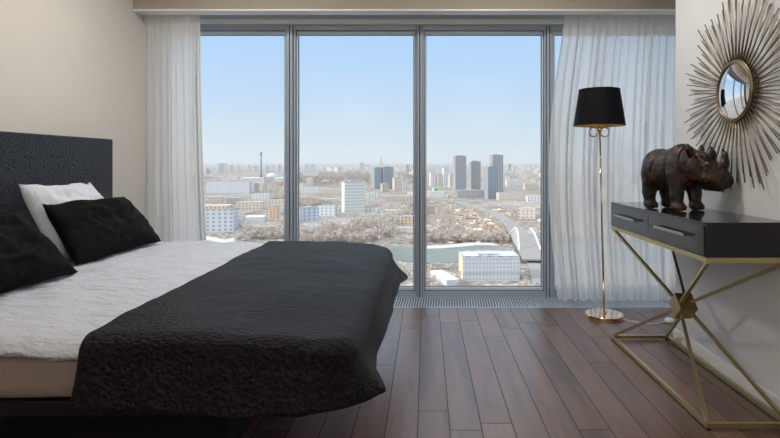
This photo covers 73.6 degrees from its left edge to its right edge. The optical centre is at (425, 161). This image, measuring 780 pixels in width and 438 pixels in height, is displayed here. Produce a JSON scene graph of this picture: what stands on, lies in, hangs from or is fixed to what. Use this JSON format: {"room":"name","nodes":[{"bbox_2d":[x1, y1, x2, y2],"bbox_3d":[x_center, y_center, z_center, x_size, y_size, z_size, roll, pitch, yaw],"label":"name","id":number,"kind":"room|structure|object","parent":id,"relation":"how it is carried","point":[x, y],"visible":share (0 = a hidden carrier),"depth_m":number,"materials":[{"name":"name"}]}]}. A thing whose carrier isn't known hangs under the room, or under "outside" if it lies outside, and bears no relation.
{"room":"hotel room","nodes":[
{"label":"hotel room","id":0,"kind":"room"},
{"bbox_2d":[0,0,143,214],"bbox_3d":[-2.355,-0.255,1.010,0.200,2.750,7.220,0,0,0],"label":"wall","id":1,"kind":"structure","parent":0,"point":[75,68],"depth_m":3.38,"materials":[{"name":"beige paint"}]},
{"bbox_2d":[200,24,562,25],"bbox_3d":[0.022,-1.135,4.400,4.555,0.010,0.200,0,0,0],"label":"trim","id":2,"kind":"structure","parent":1,"relation":"attached to","point":[200,24],"depth_m":4.30,"materials":[{"name":"grey metal"}]},
{"bbox_2d":[200,19,562,23],"bbox_3d":[0.022,-1.159,4.353,4.555,0.039,0.135,0,0,0],"label":"trim","id":3,"kind":"structure","parent":1,"relation":"attached to","point":[202,21],"depth_m":4.29,"materials":[{"name":"white paint"}]},
{"bbox_2d":[200,15,563,18],"bbox_3d":[0.022,-1.210,4.450,4.555,0.061,0.300,0,0,0],"label":"trim","id":4,"kind":"structure","parent":1,"relation":"attached to","point":[201,16],"depth_m":4.30,"materials":[{"name":"metal"}]},
{"bbox_2d":[133,9,675,14],"bbox_3d":[0.022,-1.170,4.060,4.555,0.012,0.120,0,0,0],"label":"trim","id":5,"kind":"structure","parent":1,"relation":"attached to","point":[139,11],"depth_m":4.02,"materials":[{"name":"white paint"}]},
{"bbox_2d":[133,0,675,8],"bbox_3d":[0.022,-1.403,4.060,4.555,0.454,0.120,0,0,0],"label":"ceiling","id":6,"kind":"structure","parent":1,"relation":"attached to","point":[137,4],"depth_m":4.00,"materials":[{"name":"paint"}]},
{"bbox_2d":[417,25,422,297],"bbox_3d":[-0.052,-0.005,4.360,0.046,2.250,0.140,0,0,0],"label":"trim","id":7,"kind":"structure","parent":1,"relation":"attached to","point":[419,27],"depth_m":4.29,"materials":[{"name":"grey metal"}]},
{"bbox_2d":[423,26,545,296],"bbox_3d":[0.484,-0.005,4.362,1.024,2.250,0.095,0,0,0],"label":"window","id":8,"kind":"structure","parent":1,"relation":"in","point":[428,291],"depth_m":4.34,"materials":[{"name":"grey metal"}]},
{"bbox_2d":[394,297,597,301],"bbox_3d":[0.022,1.150,4.452,4.555,0.060,0.335,0,0,0],"label":"trim","id":9,"kind":"structure","parent":1,"relation":"attached to","point":[395,297],"depth_m":4.30,"materials":[{"name":"grey metal"}]},
{"bbox_2d":[546,25,551,297],"bbox_3d":[1.022,-0.005,4.360,0.049,2.250,0.140,0,0,0],"label":"trim","id":10,"kind":"structure","parent":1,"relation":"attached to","point":[548,27],"depth_m":4.29,"materials":[{"name":"grey metal"}]},
{"bbox_2d":[552,26,562,296],"bbox_3d":[1.612,-0.005,4.362,1.128,2.250,0.095,0,0,0],"label":"window","id":11,"kind":"structure","parent":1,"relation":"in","point":[556,30],"depth_m":4.32,"materials":[{"name":"grey metal"}]},
{"bbox_2d":[200,26,286,240],"bbox_3d":[-1.660,-0.005,4.362,1.012,2.250,0.095,0,0,0],"label":"window","id":12,"kind":"structure","parent":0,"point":[204,30],"depth_m":4.32,"materials":[{"name":"grey metal"}]},
{"bbox_2d":[287,25,293,240],"bbox_3d":[-1.127,-0.005,4.360,0.052,2.250,0.140,0,0,0],"label":"trim","id":13,"kind":"structure","parent":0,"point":[290,28],"depth_m":4.29,"materials":[{"name":"grey metal"}]},
{"bbox_2d":[294,26,416,296],"bbox_3d":[-0.588,-0.005,4.362,1.023,2.250,0.095,0,0,0],"label":"window","id":14,"kind":"structure","parent":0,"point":[403,291],"depth_m":4.34,"materials":[{"name":"grey metal"}]},
{"bbox_2d":[241,308,779,437],"bbox_3d":[0.022,1.245,0.695,4.955,0.250,6.590,0,0,0],"label":"floor","id":15,"kind":"structure","parent":0,"point":[444,372],"depth_m":2.62,"materials":[{"name":"brown wood"}]},
{"bbox_2d":[0,131,284,437],"bbox_3d":[-1.266,0.482,2.480,1.973,1.275,2.120,0,0,0],"label":"bed","id":16,"kind":"object","parent":15,"relation":"on","point":[35,395],"visible":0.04,"depth_m":1.98,"materials":[{"name":"fabric"}]},
{"bbox_2d":[0,240,263,360],"bbox_3d":[-1.260,0.584,2.473,1.683,0.170,1.879,0,0,0],"label":"sheet","id":17,"kind":"object","parent":16,"relation":"on","point":[50,319],"visible":0.48,"depth_m":2.04,"materials":[{"name":"white fabric"}]},
{"bbox_2d":[0,203,77,292],"bbox_3d":[-1.712,0.340,1.960,0.282,0.332,0.820,0,0,0],"label":"pillow","id":18,"kind":"object","parent":17,"relation":"on","point":[28,256],"visible":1,"depth_m":2.11,"materials":[{"name":"black fabric"}]},
{"bbox_2d":[18,182,102,259],"bbox_3d":[-1.933,0.307,2.888,0.252,0.395,0.625,0,0,0],"label":"pillow","id":19,"kind":"object","parent":17,"relation":"on","point":[34,196],"visible":0.33,"depth_m":2.63,"materials":[{"name":"white fabric"}]},
{"bbox_2d":[42,196,161,264],"bbox_3d":[-1.792,0.353,2.910,0.283,0.301,0.840,0,0,0],"label":"pillow","id":20,"kind":"object","parent":17,"relation":"on","point":[88,230],"visible":1,"depth_m":2.73,"materials":[{"name":"black fabric"}]},
{"bbox_2d":[69,241,407,417],"bbox_3d":[-0.585,0.624,2.478,0.943,0.236,1.981,0,0,0],"label":"throw","id":21,"kind":"object","parent":16,"relation":"on","point":[296,329],"visible":1,"depth_m":1.58,"materials":[{"name":"black fabric"}]},
{"bbox_2d":[573,87,625,321],"bbox_3d":[1.252,0.298,3.760,0.367,1.644,0.367,0,0,0],"label":"floor lamp","id":22,"kind":"object","parent":15,"relation":"on","point":[599,108],"visible":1,"depth_m":3.65,"materials":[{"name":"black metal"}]},
{"bbox_2d":[623,317,674,323],"bbox_3d":[1.526,1.104,3.673,0.416,0.032,0.179,0,0,0],"label":"power cord","id":23,"kind":"object","parent":15,"relation":"on","point":[669,320],"visible":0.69,"depth_m":3.61,"materials":[{"name":"white plastic"}]},
{"bbox_2d":[611,202,779,429],"bbox_3d":[1.334,0.686,2.730,0.392,0.867,1.120,0,0,0],"label":"console table","id":24,"kind":"object","parent":15,"relation":"on","point":[708,236],"visible":0.98,"depth_m":2.40,"materials":[{"name":"black paint"}]},
{"bbox_2d":[641,143,733,210],"bbox_3d":[1.351,0.078,2.755,0.252,0.349,0.450,0,0,-24],"label":"figurine","id":25,"kind":"object","parent":24,"relation":"on","point":[678,169],"visible":1,"depth_m":2.67,"materials":[{"name":"brown metal"}]},
{"bbox_2d":[676,0,779,397],"bbox_3d":[2.030,-0.255,0.325,0.940,2.750,5.850,0,0,0],"label":"wall","id":26,"kind":"structure","parent":0,"point":[744,318],"depth_m":2.64,"materials":[{"name":"beige paint"}]},
{"bbox_2d":[673,328,779,408],"bbox_3d":[1.554,1.080,0.431,0.012,0.080,5.662,0,0,0],"label":"baseboard","id":27,"kind":"structure","parent":26,"relation":"attached to","point":[729,371],"depth_m":2.70,"materials":[{"name":"white paint"}]},
{"bbox_2d":[684,0,779,192],"bbox_3d":[1.532,-0.351,2.580,0.055,1.022,1.013,0,0,0],"label":"sunburst mirror","id":28,"kind":"object","parent":26,"relation":"attached to","point":[737,90],"visible":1,"depth_m":2.54,"materials":[{"name":"gold metal"}]},
{"bbox_2d":[716,60,753,121],"bbox_3d":[1.520,-0.352,2.585,0.031,0.308,0.308,0,0,0],"label":"mirror","id":29,"kind":"object","parent":28,"relation":"attached to","point":[735,83],"depth_m":2.54,"materials":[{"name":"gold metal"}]},
{"bbox_3d":[0.022,1.275,4.305,4.555,0.190,0.630,0,0,0],"label":"trim","id":30,"kind":"structure","parent":0,"visible":0},
{"bbox_2d":[393,298,670,307],"bbox_3d":[0.022,1.134,4.137,4.545,0.032,0.290,0,0,0],"label":"grille","id":31,"kind":"object","parent":30,"relation":"on","point":[587,304],"visible":0.41,"depth_m":4.13,"materials":[{"name":"metal"}]},
{"label":"outside","id":32,"kind":"structure","parent":0,"visible":0},
{"bbox_2d":[203,164,540,285],"bbox_3d":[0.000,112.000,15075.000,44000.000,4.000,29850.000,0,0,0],"label":"ground","id":33,"kind":"structure","parent":32,"point":[404,238],"depth_m":1285.49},
{"bbox_2d":[207,196,223,201],"bbox_3d":[-581.625,102.438,1438.000,41.250,15.125,16.000,0,0,-11],"label":"panel block","id":34,"kind":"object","parent":33,"relation":"on","point":[209,198],"visible":1,"depth_m":1430.22,"materials":[{"name":"beige concrete"}]},
{"bbox_2d":[218,163,222,172],"bbox_3d":[-2070.000,60.000,5240.000,40.000,100.000,80.000,0,0,-17],"label":"tower","id":35,"kind":"structure","parent":33,"relation":"on","point":[220,165],"depth_m":5202.24,"materials":[{"name":"grey concrete"}]},
{"bbox_2d":[205,204,237,231],"bbox_3d":[-333.143,89.214,832.143,56.771,41.571,30.200,0,0,-6],"label":"blue office","id":36,"kind":"structure","parent":33,"relation":"on","point":[218,217],"depth_m":818.71,"materials":[{"name":"concrete"}]},
{"bbox_2d":[206,236,244,241],"bbox_3d":[-290.437,109.850,744.867,73.181,0.500,77.389,0,0,0],"label":"snow field","id":37,"kind":"structure","parent":33,"relation":"on","point":[207,237],"depth_m":735.32,"materials":[{"name":"white snow"}]},
{"bbox_2d":[223,163,227,172],"bbox_3d":[-2020.000,60.000,5240.000,40.000,100.000,80.000,0,0,-17],"label":"tower","id":38,"kind":"structure","parent":33,"relation":"on","point":[225,165],"depth_m":5202.24,"materials":[{"name":"grey concrete"}]},
{"bbox_2d":[206,181,251,193],"bbox_3d":[-691.429,88.314,1828.373,153.851,43.371,25.200,0,0,3],"label":"panel block","id":39,"kind":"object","parent":33,"relation":"on","point":[230,187],"visible":0.98,"depth_m":1816.15,"materials":[{"name":"white concrete"}]},
{"bbox_2d":[226,197,241,203],"bbox_3d":[-499.529,101.588,1353.882,36.235,16.823,16.000,0,0,-17],"label":"panel block","id":40,"kind":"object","parent":33,"relation":"on","point":[228,200],"visible":0.71,"depth_m":1345.87,"materials":[{"name":"beige concrete"}]},
{"bbox_2d":[237,166,241,171],"bbox_3d":[-2068.000,77.000,5760.000,44.000,66.000,80.000,0,0,-17],"label":"tower","id":41,"kind":"structure","parent":33,"relation":"on","point":[239,168],"depth_m":5723.31,"materials":[{"name":"grey concrete"}]},
{"bbox_2d":[236,201,263,209],"bbox_3d":[-405.625,100.833,1199.667,59.583,18.333,16.000,0,0,-7],"label":"panel block","id":42,"kind":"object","parent":33,"relation":"on","point":[250,205],"visible":0.86,"depth_m":1192.37,"materials":[{"name":"beige concrete"}]},
{"bbox_2d":[245,215,265,222],"bbox_3d":[-314.545,105.000,960.455,32.727,10.000,30.000,0,0,-11],"label":"warehouse","id":43,"kind":"structure","parent":33,"relation":"on","point":[250,218],"depth_m":947.17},
{"bbox_2d":[253,183,258,191],"bbox_3d":[-625.167,93.500,1914.667,18.333,33.000,16.000,0,0,-23],"label":"panel block","id":44,"kind":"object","parent":33,"relation":"on","point":[255,185],"visible":0.93,"depth_m":1907.96,"materials":[{"name":"beige concrete"}]},
{"bbox_2d":[252,194,269,199],"bbox_3d":[-486.933,101.933,1533.333,46.933,16.133,16.000,0,0,-6],"label":"panel block","id":45,"kind":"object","parent":33,"relation":"on","point":[254,196],"visible":0.93,"depth_m":1525.44,"materials":[{"name":"white concrete"}]},
{"bbox_2d":[260,152,261,177],"bbox_3d":[-1100.000,21.333,3466.667,16.667,177.333,16.667,0,0,0],"label":"chimney","id":46,"kind":"object","parent":33,"relation":"on","point":[260,152],"visible":0.9,"depth_m":3461.21,"materials":[{"name":"concrete"}]},
{"bbox_2d":[241,178,283,180],"bbox_3d":[-966.216,102.270,3121.892,261.622,15.459,68.000,0,0,0],"label":"long hall","id":47,"kind":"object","parent":33,"relation":"on","point":[243,179],"visible":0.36,"depth_m":3092.02,"materials":[{"name":"white concrete"}]},
{"bbox_2d":[262,184,267,192],"bbox_3d":[-573.065,94.032,1853.161,17.742,31.935,16.000,0,0,-23],"label":"panel block","id":48,"kind":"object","parent":33,"relation":"on","point":[264,186],"visible":0.93,"depth_m":1846.56,"materials":[{"name":"beige concrete"}]},
{"bbox_2d":[263,176,273,183],"bbox_3d":[-799.969,92.001,2641.511,52.329,35.998,22.847,0,0,-22],"label":"apartment block","id":49,"kind":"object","parent":33,"relation":"on","point":[269,179],"visible":0.93,"depth_m":2630.58,"materials":[{"name":"beige concrete"}]},
{"bbox_2d":[267,173,276,176],"bbox_3d":[-1129.333,94.628,3813.333,73.333,30.745,73.333,0,0,0],"label":"domed hall","id":50,"kind":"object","parent":33,"relation":"on","point":[269,174],"visible":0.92,"depth_m":3787.50,"materials":[{"name":"metal"}]},
{"bbox_2d":[271,164,274,172],"bbox_3d":[-1540.000,65.000,5240.000,40.000,90.000,80.000,0,0,-17],"label":"tower","id":51,"kind":"structure","parent":33,"relation":"on","point":[272,165],"depth_m":5200.97,"materials":[{"name":"grey concrete"}]},
{"bbox_2d":[268,205,278,218],"bbox_3d":[-298.850,97.910,1021.389,17.722,24.180,18.200,0,0,-6],"label":"building","id":52,"kind":"structure","parent":33,"relation":"on","point":[273,211],"depth_m":1012.45,"materials":[{"name":"beige concrete"}]},
{"bbox_2d":[266,199,283,206],"bbox_3d":[-373.258,101.966,1293.393,44.494,16.067,16.000,0,0,-6],"label":"panel block","id":53,"kind":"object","parent":33,"relation":"on","point":[268,202],"visible":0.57,"depth_m":1285.49,"materials":[{"name":"beige concrete"}]},
{"bbox_2d":[305,164,308,172],"bbox_3d":[-1195.000,63.000,5230.000,40.200,94.000,60.200,0,0,-11],"label":"apartment tower","id":54,"kind":"structure","parent":33,"relation":"on","point":[306,165],"depth_m":5200.33,"materials":[{"name":"grey concrete"}]},
{"bbox_2d":[299,206,318,220],"bbox_3d":[-220.932,96.912,977.491,35.624,26.176,16.200,0,0,-26],"label":"blue office","id":55,"kind":"structure","parent":33,"relation":"on","point":[308,213],"depth_m":970.34,"materials":[{"name":"concrete"}]},
{"bbox_2d":[299,187,318,192],"bbox_3d":[-416.935,99.355,1853.161,67.419,21.290,16.000,0,0,-6],"label":"panel block","id":56,"kind":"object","parent":33,"relation":"on","point":[301,189],"visible":0.93,"depth_m":1845.20,"materials":[{"name":"white concrete"}]},
{"bbox_2d":[306,177,312,186],"bbox_3d":[-517.372,89.053,2309.155,28.013,41.895,17.114,0,0,-8],"label":"apartment block","id":57,"kind":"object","parent":33,"relation":"on","point":[309,180],"visible":1,"depth_m":2300.60,"materials":[{"name":"beige concrete"}]},
{"bbox_2d":[311,164,315,172],"bbox_3d":[-1135.000,63.000,5230.000,50.200,94.000,60.200,0,0,-11],"label":"apartment tower","id":58,"kind":"structure","parent":33,"relation":"on","point":[313,166],"depth_m":5200.97,"materials":[{"name":"grey concrete"}]},
{"bbox_2d":[318,205,337,215],"bbox_3d":[-201.667,99.000,1067.259,36.867,22.000,16.200,0,0,9],"label":"blue office","id":59,"kind":"structure","parent":33,"relation":"on","point":[324,210],"depth_m":1059.74,"materials":[{"name":"concrete"}]},
{"bbox_2d":[322,188,338,194],"bbox_3d":[-324.923,99.846,1768.000,54.154,20.308,16.000,0,0,-6],"label":"panel block","id":60,"kind":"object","parent":33,"relation":"on","point":[325,191],"visible":0.93,"depth_m":1760.06,"materials":[{"name":"beige concrete"}]},
{"bbox_2d":[322,198,341,203],"bbox_3d":[-253.197,104.001,1390.829,50.152,11.998,29.260,0,0,-23],"label":"block","id":61,"kind":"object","parent":33,"relation":"on","point":[327,200],"visible":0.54,"depth_m":1375.10,"materials":[{"name":"grey concrete"}]},
{"bbox_2d":[342,180,364,212],"bbox_3d":[-160.099,74.782,1144.673,45.943,70.436,24.200,0,0,-24],"label":"office tower","id":62,"kind":"structure","parent":33,"relation":"on","point":[353,191],"depth_m":1133.33,"materials":[{"name":"white concrete"}]},
{"bbox_2d":[360,162,363,170],"bbox_3d":[-762.735,57.738,6214.595,41.682,104.525,22.183,0,0,-1],"label":"tower","id":63,"kind":"structure","parent":33,"relation":"on","point":[361,163],"depth_m":6203.51,"materials":[{"name":"grey concrete"}]},
{"bbox_2d":[365,207,378,211],"bbox_3d":[-134.200,105.100,1154.000,57.400,9.800,20.200,0,0,-3],"label":"block","id":64,"kind":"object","parent":33,"relation":"on","point":[367,209],"visible":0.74,"depth_m":1145.01,"materials":[{"name":"white concrete"}]},
{"bbox_2d":[204,169,540,185],"bbox_3d":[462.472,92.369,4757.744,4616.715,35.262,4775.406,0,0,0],"label":"woodland","id":65,"kind":"object","parent":33,"relation":"on","point":[351,176],"visible":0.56,"depth_m":3210.88,"materials":[{"name":"plant"}]},
{"bbox_2d":[204,179,540,206],"bbox_3d":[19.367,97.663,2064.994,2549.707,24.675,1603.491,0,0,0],"label":"bare trees","id":66,"kind":"object","parent":33,"relation":"on","point":[310,201],"visible":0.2,"depth_m":1538.53,"materials":[{"name":"plant"}]},
{"bbox_2d":[366,193,378,198],"bbox_3d":[-162.740,101.712,1575.123,36.164,16.575,16.000,0,0,-11],"label":"panel block","id":67,"kind":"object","parent":33,"relation":"on","point":[368,195],"visible":0.93,"depth_m":1566.58,"materials":[{"name":"white concrete"}]},
{"bbox_2d":[373,166,380,188],"bbox_3d":[-201.667,64.204,2138.519,28.719,91.593,40.200,0,0,-17],"label":"glass tower","id":68,"kind":"structure","parent":33,"relation":"on","point":[376,170],"depth_m":2119.93,"materials":[{"name":"blue glass"}]},
{"bbox_2d":[381,183,388,191],"bbox_3d":[-152.167,94.160,1921.667,25.867,31.680,30.200,0,0,-17],"label":"block","id":69,"kind":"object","parent":33,"relation":"on","point":[384,186],"visible":0.99,"depth_m":1908.20,"materials":[{"name":"concrete"}]},
{"bbox_2d":[232,199,540,242],"bbox_3d":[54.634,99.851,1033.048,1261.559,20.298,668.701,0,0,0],"label":"bare trees","id":70,"kind":"object","parent":33,"relation":"on","point":[325,231],"visible":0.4,"depth_m":789.65,"materials":[{"name":"plant"}]},
{"bbox_2d":[381,166,392,188],"bbox_3d":[-158.889,63.185,2138.519,40.941,93.630,40.200,0,0,-17],"label":"glass tower","id":71,"kind":"structure","parent":33,"relation":"on","point":[386,172],"depth_m":2120.45,"materials":[{"name":"blue glass"}]},
{"bbox_2d":[383,209,398,212],"bbox_3d":[-70.821,107.293,1135.700,40.588,5.414,20.843,0,0,9],"label":"block","id":72,"kind":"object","parent":33,"relation":"on","point":[385,210],"visible":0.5,"depth_m":1126.71,"materials":[{"name":"white concrete"}]},
{"bbox_2d":[384,196,403,201],"bbox_3d":[-89.114,102.342,1456.101,55.696,15.316,16.000,0,0,-6],"label":"panel block","id":73,"kind":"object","parent":33,"relation":"on","point":[386,198],"visible":1,"depth_m":1447.79,"materials":[{"name":"beige concrete"}]},
{"bbox_2d":[392,177,400,189],"bbox_3d":[-115.893,84.543,2057.857,27.700,50.914,30.200,0,0,-17],"label":"block","id":74,"kind":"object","parent":33,"relation":"on","point":[396,182],"visible":0.99,"depth_m":2044.70,"materials":[{"name":"beige concrete"}]},
{"bbox_2d":[401,180,406,189],"bbox_3d":[-88.393,90.907,2057.857,19.843,38.186,30.200,0,0,-17],"label":"block","id":75,"kind":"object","parent":33,"relation":"on","point":[403,182],"visible":0.84,"depth_m":2044.70,"materials":[{"name":"white concrete"}]},
{"bbox_2d":[400,215,412,224],"bbox_3d":[-34.048,102.457,918.937,22.898,15.086,22.200,0,0,-6],"label":"building","id":76,"kind":"structure","parent":33,"relation":"on","point":[404,219],"depth_m":908.22,"materials":[{"name":"beige concrete"}]},
{"bbox_2d":[405,164,409,173],"bbox_3d":[-176.596,65.544,4988.685,38.787,88.911,28.282,0,0,-15],"label":"tower","id":77,"kind":"structure","parent":33,"relation":"on","point":[407,167],"depth_m":4976.15,"materials":[{"name":"grey concrete"}]},
{"bbox_2d":[427,205,434,213],"bbox_3d":[10.577,100.862,1109.000,17.123,18.277,18.200,0,0,0],"label":"block","id":78,"kind":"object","parent":33,"relation":"on","point":[430,208],"visible":1,"depth_m":1100.08,"materials":[{"name":"pink concrete"}]},
{"bbox_2d":[429,172,435,185],"bbox_3d":[29.792,78.208,2394.333,23.117,63.583,22.200,0,0,-17],"label":"apartment tower","id":79,"kind":"structure","parent":33,"relation":"on","point":[432,176],"depth_m":2385.25,"materials":[{"name":"white concrete"}]},
{"bbox_2d":[427,191,443,195],"bbox_3d":[30.735,102.721,1690.353,55.000,14.559,16.000,0,0,-6],"label":"panel block","id":80,"kind":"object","parent":33,"relation":"on","point":[429,193],"visible":0.93,"depth_m":1682.34,"materials":[{"name":"white concrete"}]},
{"bbox_2d":[432,187,440,190],"bbox_3d":[36.667,99.629,1828.373,24.645,20.743,25.200,0,0,-17],"label":"building","id":81,"kind":"structure","parent":33,"relation":"on","point":[433,188],"depth_m":1818.59,"materials":[{"name":"green"}]},
{"bbox_2d":[436,173,441,185],"bbox_3d":[59.583,80.500,2394.333,18.533,59.000,22.200,0,0,-17],"label":"apartment tower","id":82,"kind":"structure","parent":33,"relation":"on","point":[438,176],"depth_m":2385.25,"materials":[{"name":"beige concrete"}]},
{"bbox_2d":[430,270,459,285],"bbox_3d":[16.720,106.920,478.600,12.320,6.160,42.000,0,0,-20],"label":"shed","id":83,"kind":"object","parent":33,"relation":"on","point":[444,278],"visible":0.86,"depth_m":470.49,"materials":[{"name":"white"}]},
{"bbox_2d":[442,167,448,185],"bbox_3d":[89.375,66.750,2394.333,23.117,86.500,22.200,0,0,-17],"label":"apartment tower","id":84,"kind":"structure","parent":33,"relation":"on","point":[445,171],"depth_m":2385.25,"materials":[{"name":"white concrete"}]},
{"bbox_2d":[448,174,452,186],"bbox_3d":[110.000,81.600,2299.000,17.800,56.800,22.200,0,0,-17],"label":"apartment tower","id":85,"kind":"structure","parent":33,"relation":"on","point":[450,177],"depth_m":2289.40,"materials":[{"name":"beige concrete"}]},
{"bbox_2d":[449,205,457,208],"bbox_3d":[64.754,104.855,1210.918,18.129,10.290,10.608,0,0,-12],"label":"block","id":86,"kind":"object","parent":33,"relation":"on","point":[450,206],"visible":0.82,"depth_m":1205.84,"materials":[{"name":"beige concrete"}]},
{"bbox_2d":[454,216,463,221],"bbox_3d":[60.595,104.932,958.565,16.504,10.137,11.901,0,0,15],"label":"house","id":87,"kind":"structure","parent":33,"relation":"on","point":[459,218],"depth_m":953.20,"materials":[{"name":"beige brick"}]},
{"bbox_2d":[453,155,465,190],"bbox_3d":[128.017,41.621,1988.414,43.821,136.759,32.200,0,0,-14],"label":"high rise","id":88,"kind":"structure","parent":33,"relation":"on","point":[459,161],"depth_m":1973.58,"materials":[{"name":"grey concrete"}]},
{"bbox_2d":[396,228,539,285],"bbox_3d":[69.381,101.534,606.850,406.750,16.932,341.626,0,0,0],"label":"bare trees","id":89,"kind":"object","parent":33,"relation":"on","point":[444,234],"visible":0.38,"depth_m":708.18,"materials":[{"name":"brown plant"}]},
{"bbox_2d":[456,190,483,197],"bbox_3d":[137.500,97.625,1603.889,85.756,24.750,30.200,0,0,0],"label":"podium building","id":90,"kind":"structure","parent":33,"relation":"on","point":[459,193],"depth_m":1588.92,"materials":[{"name":"grey concrete"}]},
{"bbox_2d":[469,160,480,189],"bbox_3d":[192.500,52.018,2058.857,39.486,115.964,32.200,0,0,-14],"label":"high rise","id":91,"kind":"structure","parent":33,"relation":"on","point":[474,165],"depth_m":2044.70,"materials":[{"name":"grey concrete"}]},
{"bbox_2d":[447,208,511,242],"bbox_3d":[107.645,110.116,959.613,158.717,13.891,512.773,0,0,0],"label":"buildings","id":92,"kind":"structure","parent":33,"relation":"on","point":[468,226],"depth_m":914.11},
{"bbox_2d":[459,250,519,280],"bbox_3d":[59.552,98.020,496.569,53.039,23.960,32.400,0,0,-3],"label":"office building","id":93,"kind":"structure","parent":33,"relation":"on","point":[474,265],"depth_m":481.06,"materials":[{"name":"white concrete"}]},
{"bbox_2d":[484,166,497,198],"bbox_3d":[194.730,60.432,1558.946,32.903,99.135,26.200,0,0,-20],"label":"high rise","id":94,"kind":"structure","parent":33,"relation":"on","point":[490,172],"depth_m":1547.19,"materials":[{"name":"blue glass"}]},
{"bbox_2d":[489,154,502,191],"bbox_3d":[259.417,40.167,1922.667,42.367,139.667,32.200,0,0,-14],"label":"high rise","id":95,"kind":"structure","parent":33,"relation":"on","point":[495,160],"depth_m":1909.60,"materials":[{"name":"grey concrete"}]},
{"bbox_2d":[496,192,523,200],"bbox_3d":[242.857,98.429,1500.714,74.486,23.143,30.200,0,0,-6],"label":"block","id":96,"kind":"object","parent":33,"relation":"on","point":[500,196],"visible":1,"depth_m":1486.47,"materials":[{"name":"beige concrete"}]},
{"bbox_2d":[505,179,519,185],"bbox_3d":[398.750,93.958,2391.333,64.167,32.083,16.000,0,0,-11],"label":"panel block","id":97,"kind":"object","parent":33,"relation":"on","point":[508,182],"visible":0.93,"depth_m":2383.50,"materials":[{"name":"white concrete"}]},
{"bbox_2d":[507,227,540,261],"bbox_3d":[129.032,98.541,683.209,28.000,22.917,245.732,0,0,5],"label":"bridge","id":98,"kind":"structure","parent":33,"relation":"on","point":[528,249],"depth_m":650.82,"materials":[{"name":"concrete"}]},
{"bbox_2d":[518,207,535,218],"bbox_3d":[197.807,99.579,1018.509,33.007,20.842,30.200,0,0,11],"label":"block","id":99,"kind":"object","parent":33,"relation":"on","point":[523,212],"visible":1,"depth_m":1004.32,"materials":[{"name":"beige concrete"}]},
{"bbox_2d":[523,183,537,189],"bbox_3d":[412.500,96.250,2050.857,55.000,27.500,16.000,0,0,-11],"label":"panel block","id":100,"kind":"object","parent":33,"relation":"on","point":[526,186],"visible":0.93,"depth_m":2043.20,"materials":[{"name":"beige concrete"}]},
{"bbox_2d":[526,196,540,201],"bbox_3d":[299.750,101.750,1438.000,44.000,16.500,16.000,0,0,-6],"label":"panel block","id":101,"kind":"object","parent":33,"relation":"on","point":[528,198],"visible":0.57,"depth_m":1429.87,"materials":[{"name":"white concrete"}]},
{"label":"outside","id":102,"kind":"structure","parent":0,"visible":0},
{"bbox_2d":[397,264,528,268],"bbox_3d":[34.115,109.700,568.716,368.893,0.400,90.112,0,0,0],"label":"road","id":103,"kind":"structure","parent":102,"point":[407,266],"depth_m":544.84,"materials":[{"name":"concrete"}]},
{"bbox_3d":[0.022,-1.229,4.170,4.535,0.022,0.040,0,0,0],"label":"rail","id":104,"kind":"object","parent":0,"visible":0},
{"bbox_2d":[143,15,205,241],"bbox_3d":[-2.001,-0.043,4.152,0.536,2.326,0.051,0,0,0],"label":"sheer curtain","id":105,"kind":"object","parent":104,"relation":"hanging from","point":[173,176],"visible":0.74,"depth_m":4.15,"materials":[{"name":"white fabric"}]},
{"bbox_2d":[549,15,675,302],"bbox_3d":[1.618,-0.043,4.181,1.251,2.326,0.097,0,0,0],"label":"sheer curtain","id":106,"kind":"object","parent":104,"relation":"hanging from","point":[634,54],"visible":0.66,"depth_m":4.18,"materials":[{"name":"white fabric"}]},
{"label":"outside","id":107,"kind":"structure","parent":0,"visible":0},
{"bbox_2d":[238,207,267,214],"bbox_3d":[-375.565,109.700,1192.168,52.500,0.400,342.097,0,0,0],"label":"road","id":108,"kind":"structure","parent":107,"point":[266,207],"depth_m":1150.34,"materials":[{"name":"grey asphalt"}]},
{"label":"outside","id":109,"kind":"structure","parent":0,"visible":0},
{"bbox_2d":[403,195,555,285],"bbox_3d":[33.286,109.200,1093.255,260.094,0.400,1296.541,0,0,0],"label":"highway","id":110,"kind":"structure","parent":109,"point":[534,267],"depth_m":878.77,"materials":[{"name":"grey asphalt"}]},
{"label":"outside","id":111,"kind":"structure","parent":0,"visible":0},
{"bbox_2d":[383,245,525,262],"bbox_3d":[127.315,109.950,633.479,515.370,0.500,145.389,0,0,0],"label":"river","id":112,"kind":"structure","parent":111,"point":[446,255],"depth_m":623.45,"materials":[{"name":"liquid"}]},
{"bbox_2d":[427,242,497,248],"bbox_3d":[49.375,109.750,686.236,96.221,0.500,57.529,0,0,0],"label":"riverbank","id":113,"kind":"structure","parent":112,"relation":"on","point":[468,243],"depth_m":681.89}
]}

